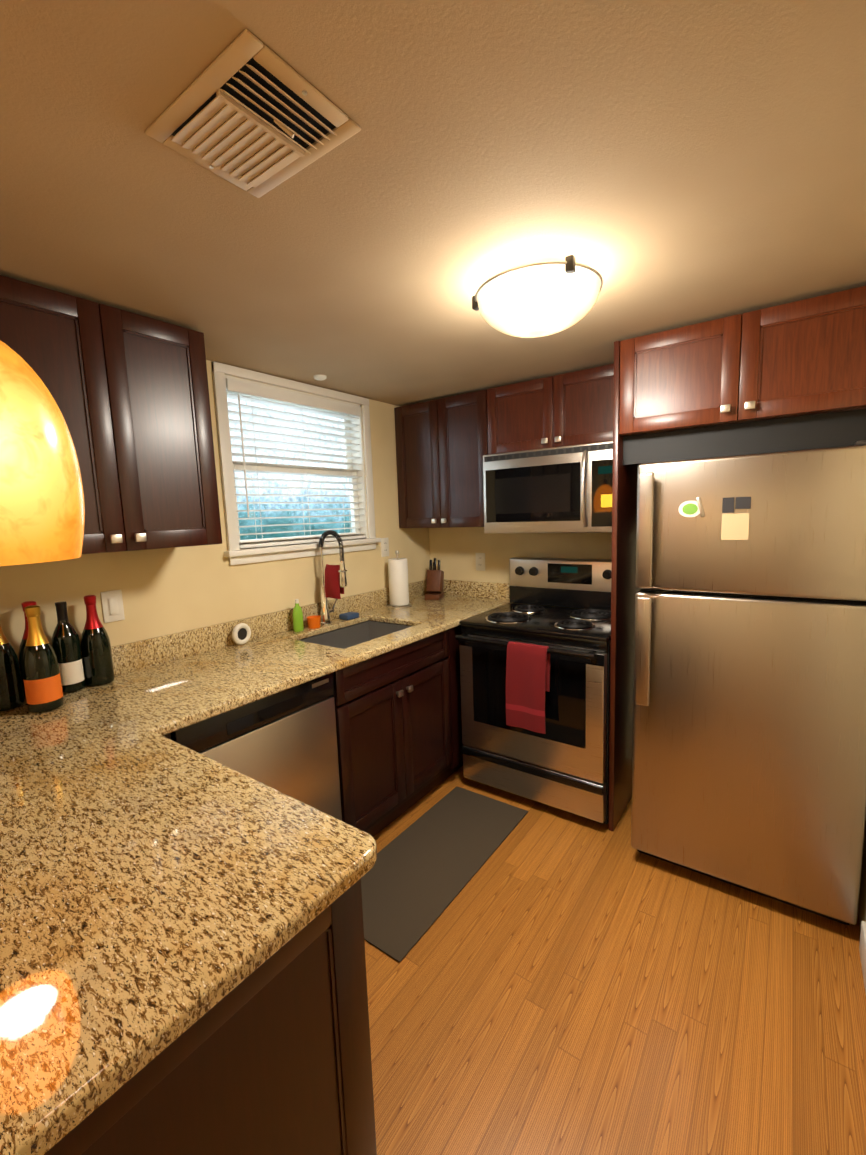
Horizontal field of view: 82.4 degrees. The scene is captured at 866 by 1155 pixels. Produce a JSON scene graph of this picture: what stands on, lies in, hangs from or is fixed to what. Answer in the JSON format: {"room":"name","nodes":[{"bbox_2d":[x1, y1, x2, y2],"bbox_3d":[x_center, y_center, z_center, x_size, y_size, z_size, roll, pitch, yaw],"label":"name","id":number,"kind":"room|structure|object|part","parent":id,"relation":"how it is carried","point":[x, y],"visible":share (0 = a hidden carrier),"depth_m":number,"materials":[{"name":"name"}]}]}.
{"room":"kitchen","nodes":[
{"label":"kitchen","id":0,"kind":"room"},
{"bbox_2d":[0,360,429,661],"bbox_3d":[-1.528,0.259,1.499,0.120,2.150,5.240,3,9,36],"label":"wall","id":1,"kind":"structure","parent":0,"point":[166,591],"depth_m":2.12,"materials":[{"name":"paint"}]},
{"bbox_2d":[0,275,221,553],"bbox_3d":[-1.304,-0.420,1.349,0.350,0.749,1.328,3,9,36],"label":"upper cabinet","id":2,"kind":"object","parent":1,"relation":"attached to","point":[129,391],"visible":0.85,"depth_m":1.56,"materials":[{"name":"brown wood"}]},
{"bbox_2d":[100,590,124,622],"bbox_3d":[-1.192,0.107,1.842,0.010,0.116,0.070,3,9,36],"label":"switch plate","id":3,"kind":"object","parent":1,"relation":"attached to","point":[112,606],"visible":1,"depth_m":1.84,"materials":[{"name":"white plastic"}]},
{"bbox_2d":[19,579,428,694],"bbox_3d":[-0.630,0.348,2.197,0.524,0.308,2.848,3,9,36],"label":"backsplash","id":4,"kind":"structure","parent":1,"relation":"attached to","point":[133,655],"depth_m":2.20,"materials":[{"name":"beige stone"}]},
{"bbox_2d":[211,361,380,564],"bbox_3d":[-0.682,-0.548,2.573,0.165,0.873,1.002,3,9,36],"label":"window","id":5,"kind":"structure","parent":1,"relation":"in","point":[234,553],"depth_m":2.50,"materials":[{"name":"white"}]},
{"bbox_2d":[226,378,364,548],"bbox_3d":[-0.669,-0.556,2.562,0.058,0.751,0.830,3,9,36],"label":"window blinds","id":6,"kind":"object","parent":5,"relation":"attached to","point":[243,387],"visible":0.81,"depth_m":2.48,"materials":[{"name":"white plastic"}]},
{"bbox_2d":[381,538,388,556],"bbox_3d":[-0.297,-0.188,3.064,0.008,0.116,0.070,3,9,36],"label":"outlet","id":7,"kind":"object","parent":1,"relation":"attached to","point":[384,547],"visible":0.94,"depth_m":3.06,"materials":[{"name":"white plastic"}]},
{"bbox_2d":[0,0,865,406],"bbox_3d":[-0.585,-0.775,0.653,2.540,0.050,5.240,3,9,36],"label":"ceiling","id":8,"kind":"structure","parent":0,"point":[664,164],"depth_m":1.01,"materials":[{"name":"paint"}]},
{"bbox_2d":[0,340,84,565],"bbox_3d":[-0.483,-0.369,0.467,0.192,0.714,0.192,3,9,36],"label":"shade","id":9,"kind":"object","parent":8,"relation":"hanging from","point":[42,512],"visible":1,"depth_m":0.48,"materials":[{"name":"orange glass"}]},
{"bbox_2d":[145,29,360,197],"bbox_3d":[-0.314,-0.767,0.868,0.300,0.038,0.230,3,9,36],"label":"ceiling vent","id":10,"kind":"object","parent":8,"relation":"in","point":[248,111],"visible":1,"depth_m":0.84,"materials":[{"name":"white metal"}]},
{"bbox_2d":[314,374,325,380],"bbox_3d":[-0.546,-0.966,2.390,0.060,0.015,0.060,3,9,36],"label":"smoke detector","id":11,"kind":"object","parent":8,"relation":"attached to","point":[320,377],"visible":1,"depth_m":2.37,"materials":[{"name":"white plastic"}]},
{"bbox_2d":[472,253,602,337],"bbox_3d":[0.314,-0.812,1.480,0.372,0.149,0.377,3,9,36],"label":"ceiling light","id":12,"kind":"object","parent":8,"relation":"attached to","point":[538,295],"visible":1,"depth_m":1.36,"materials":[{"name":"frosted glass"},{"name":"brushed nickel"},{"name":"dark steel"}]},
{"bbox_3d":[0.312,-0.855,1.474,0.372,0.061,0.377,3,9,36],"label":"ceiling light frame","id":13,"kind":"part","parent":12,"relation":"part of","materials":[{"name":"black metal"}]},
{"bbox_2d":[429,527,611,611],"bbox_3d":[0.997,0.001,2.812,2.420,2.150,0.120,3,9,36],"label":"wall","id":14,"kind":"structure","parent":0,"point":[453,550],"depth_m":3.14,"materials":[{"name":"paint"}]},
{"bbox_2d":[394,389,489,527],"bbox_3d":[0.130,-0.690,3.058,0.657,0.749,0.322,3,9,36],"label":"upper cabinet","id":15,"kind":"object","parent":14,"relation":"attached to","point":[444,445],"depth_m":2.92,"materials":[{"name":"brown wood"}]},
{"bbox_2d":[443,579,509,601],"bbox_3d":[0.252,0.077,3.275,0.632,0.106,0.020,3,9,36],"label":"backsplash","id":16,"kind":"structure","parent":14,"relation":"attached to","point":[465,589],"depth_m":3.24,"materials":[{"name":"beige stone"}]},
{"bbox_2d":[475,553,484,570],"bbox_3d":[0.308,-0.102,3.217,0.070,0.116,0.008,3,9,36],"label":"outlet","id":17,"kind":"object","parent":14,"relation":"attached to","point":[480,561],"visible":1,"depth_m":3.21,"materials":[{"name":"white plastic"}]},
{"bbox_2d":[486,373,565,453],"bbox_3d":[0.566,-0.859,2.714,0.431,0.356,0.322,3,9,36],"label":"upper cabinet","id":18,"kind":"object","parent":14,"relation":"attached to","point":[527,415],"depth_m":2.58,"materials":[{"name":"brown wood"}]},
{"bbox_2d":[483,441,612,532],"bbox_3d":[0.677,-0.456,2.620,0.755,0.424,0.441,3,9,36],"label":"microwave","id":19,"kind":"object","parent":18,"relation":"attached to","point":[564,489],"visible":0.81,"depth_m":2.48,"materials":[{"name":"grey metal"}]},
{"bbox_2d":[566,364,613,445],"bbox_3d":[0.831,-0.844,2.524,0.434,0.356,0.322,3,9,36],"label":"upper cabinet","id":20,"kind":"object","parent":14,"relation":"attached to","point":[589,392],"depth_m":2.39,"materials":[{"name":"brown wood"}]},
{"bbox_2d":[364,766,865,1154],"bbox_3d":[-0.509,1.405,0.934,2.540,0.050,5.240,3,9,36],"label":"floor","id":21,"kind":"structure","parent":0,"point":[555,981],"depth_m":1.45,"materials":[{"name":"laminate"}]},
{"bbox_2d":[56,882,376,1154],"bbox_3d":[-0.876,0.927,1.100,1.458,0.877,0.595,3,9,36],"label":"base cabinet","id":22,"kind":"object","parent":21,"relation":"on","point":[285,1067],"depth_m":0.74,"materials":[{"name":"brown wood"}]},
{"bbox_2d":[0,594,509,1154],"bbox_3d":[-0.237,0.340,1.910,1.496,0.034,2.848,3,9,36],"label":"countertop","id":23,"kind":"structure","parent":22,"relation":"on","point":[146,879],"depth_m":0.87,"materials":[{"name":"beige stone"}]},
{"bbox_2d":[0,624,23,710],"bbox_3d":[-1.339,0.248,1.524,0.089,0.322,0.089,3,9,36],"label":"bottle","id":24,"kind":"object","parent":23,"relation":"on","point":[11,694],"visible":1,"depth_m":1.52,"materials":[{"name":"black glass"}]},
{"bbox_2d":[18,601,48,700],"bbox_3d":[-1.287,0.236,1.601,0.089,0.322,0.089,3,9,36],"label":"bottle","id":25,"kind":"object","parent":23,"relation":"on","point":[25,634],"visible":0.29,"depth_m":1.57,"materials":[{"name":"black glass"}]},
{"bbox_2d":[21,605,63,712],"bbox_3d":[-1.201,0.245,1.508,0.089,0.322,0.089,3,9,36],"label":"bottle","id":26,"kind":"object","parent":23,"relation":"on","point":[41,677],"visible":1,"depth_m":1.48,"materials":[{"name":"black glass"}]},
{"bbox_2d":[52,601,84,692],"bbox_3d":[-1.240,0.234,1.672,0.076,0.305,0.076,3,9,36],"label":"bottle","id":27,"kind":"object","parent":23,"relation":"on","point":[66,643],"visible":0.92,"depth_m":1.65,"materials":[{"name":"black glass"}]},
{"bbox_2d":[81,595,114,685],"bbox_3d":[-1.188,0.218,1.738,0.087,0.316,0.087,3,9,36],"label":"bottle","id":28,"kind":"object","parent":23,"relation":"on","point":[97,660],"visible":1,"depth_m":1.71,"materials":[{"name":"black glass"}]},
{"bbox_2d":[232,623,250,644],"bbox_3d":[-0.861,0.253,2.221,0.023,0.098,0.098,2,8,28],"label":"gadget","id":29,"kind":"object","parent":23,"relation":"on","point":[241,633],"visible":1,"depth_m":2.21,"materials":[{"name":"white plastic"}]},
{"bbox_2d":[293,599,303,631],"bbox_3d":[-0.671,0.187,2.454,0.035,0.160,0.058,3,9,36],"label":"soap bottle","id":30,"kind":"object","parent":23,"relation":"on","point":[298,624],"visible":1,"depth_m":2.44,"materials":[{"name":"green plastic"}]},
{"bbox_2d":[306,615,320,628],"bbox_3d":[-0.609,0.228,2.527,0.072,0.055,0.072,3,9,36],"label":"cup","id":31,"kind":"object","parent":23,"relation":"on","point":[313,622],"visible":1,"depth_m":2.50,"materials":[{"name":"orange plastic"}]},
{"bbox_2d":[319,530,346,624],"bbox_3d":[-0.501,0.000,2.557,0.204,0.492,0.110,3,9,36],"label":"faucet","id":32,"kind":"object","parent":23,"relation":"on","point":[335,575],"depth_m":2.53,"materials":[{"name":"silver metal"}]},
{"bbox_2d":[339,612,358,619],"bbox_3d":[-0.461,0.211,2.722,0.070,0.028,0.090,3,9,36],"label":"sponge","id":33,"kind":"object","parent":23,"relation":"on","point":[348,615],"visible":1,"depth_m":2.69,"materials":[{"name":"blue"}]},
{"bbox_2d":[299,621,411,648],"bbox_3d":[-0.369,0.377,2.469,0.414,0.171,0.594,3,9,36],"label":"sink","id":34,"kind":"object","parent":23,"relation":"in","point":[344,636],"depth_m":2.68,"materials":[{"name":"silver metal"}]},
{"bbox_2d":[387,551,411,607],"bbox_3d":[-0.212,0.005,3.026,0.150,0.342,0.150,3,9,36],"label":"paper towel","id":35,"kind":"object","parent":23,"relation":"on","point":[398,582],"visible":1,"depth_m":2.98,"materials":[{"name":"white paper"}]},
{"bbox_2d":[425,558,443,599],"bbox_3d":[0.010,0.005,3.264,0.100,0.266,0.152,0,8,16],"label":"knife block","id":36,"kind":"object","parent":23,"relation":"on","point":[435,584],"visible":1,"depth_m":3.24,"materials":[{"name":"brown wood"}]},
{"bbox_2d":[170,673,341,820],"bbox_3d":[-0.792,0.823,1.897,0.602,0.875,0.616,3,9,36],"label":"dishwasher","id":37,"kind":"object","parent":21,"relation":"on","point":[285,742],"visible":0.25,"depth_m":1.75,"materials":[{"name":"grey metal"}]},
{"bbox_2d":[361,786,527,961],"bbox_3d":[0.009,1.200,2.152,0.420,0.008,0.990,3,9,36],"label":"rug","id":38,"kind":"object","parent":21,"relation":"on","point":[422,872],"visible":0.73,"depth_m":2.07,"materials":[{"name":"grey fabric"}]},
{"bbox_2d":[455,557,611,823],"bbox_3d":[0.609,0.525,2.603,0.756,1.188,0.748,3,9,36],"label":"stove","id":39,"kind":"object","parent":21,"relation":"on","point":[535,694],"visible":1,"depth_m":2.39,"materials":[{"name":"silver metal"}]},
{"bbox_2d":[506,641,549,733],"bbox_3d":[0.438,0.504,2.293,0.203,0.402,0.055,3,9,36],"label":"towel","id":40,"kind":"object","parent":39,"relation":"hanging from","point":[527,665],"depth_m":2.27,"materials":[{"name":"red fabric"}]},
{"bbox_2d":[609,286,865,830],"bbox_3d":[1.297,0.087,2.120,0.872,2.132,0.655,3,9,36],"label":"cabinet","id":41,"kind":"object","parent":21,"relation":"on","point":[791,376],"visible":0.96,"depth_m":1.83,"materials":[{"name":"brown wood"}]},
{"bbox_2d":[631,440,865,924],"bbox_3d":[1.293,0.345,2.034,0.720,1.642,0.808,3,9,36],"label":"fridge","id":42,"kind":"object","parent":21,"relation":"on","point":[749,743],"visible":1,"depth_m":1.72,"materials":[{"name":"grey metal"}]},
{"bbox_2d":[858,819,865,927],"bbox_3d":[0.399,0.379,0.040,0.120,2.150,5.120,3,9,36],"label":"wall","id":43,"kind":"structure","parent":0,"point":[862,906],"depth_m":1.71,"materials":[{"name":"paint"}]},
{"bbox_2d":[859,921,865,992],"bbox_3d":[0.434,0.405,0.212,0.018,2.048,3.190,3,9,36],"label":"baseboard","id":44,"kind":"structure","parent":43,"relation":"attached to","point":[862,948],"depth_m":1.55,"materials":[{"name":"white"}]},
{"label":"outside","id":45,"kind":"structure","parent":0,"visible":0},
{"bbox_2d":[227,398,351,539],"bbox_3d":[-1.933,-0.915,3.483,0.001,5.000,7.000,3,9,36],"label":"window pane","id":46,"kind":"structure","parent":45,"point":[285,506],"depth_m":4.39,"materials":[{"name":"clear glass"}]}
]}

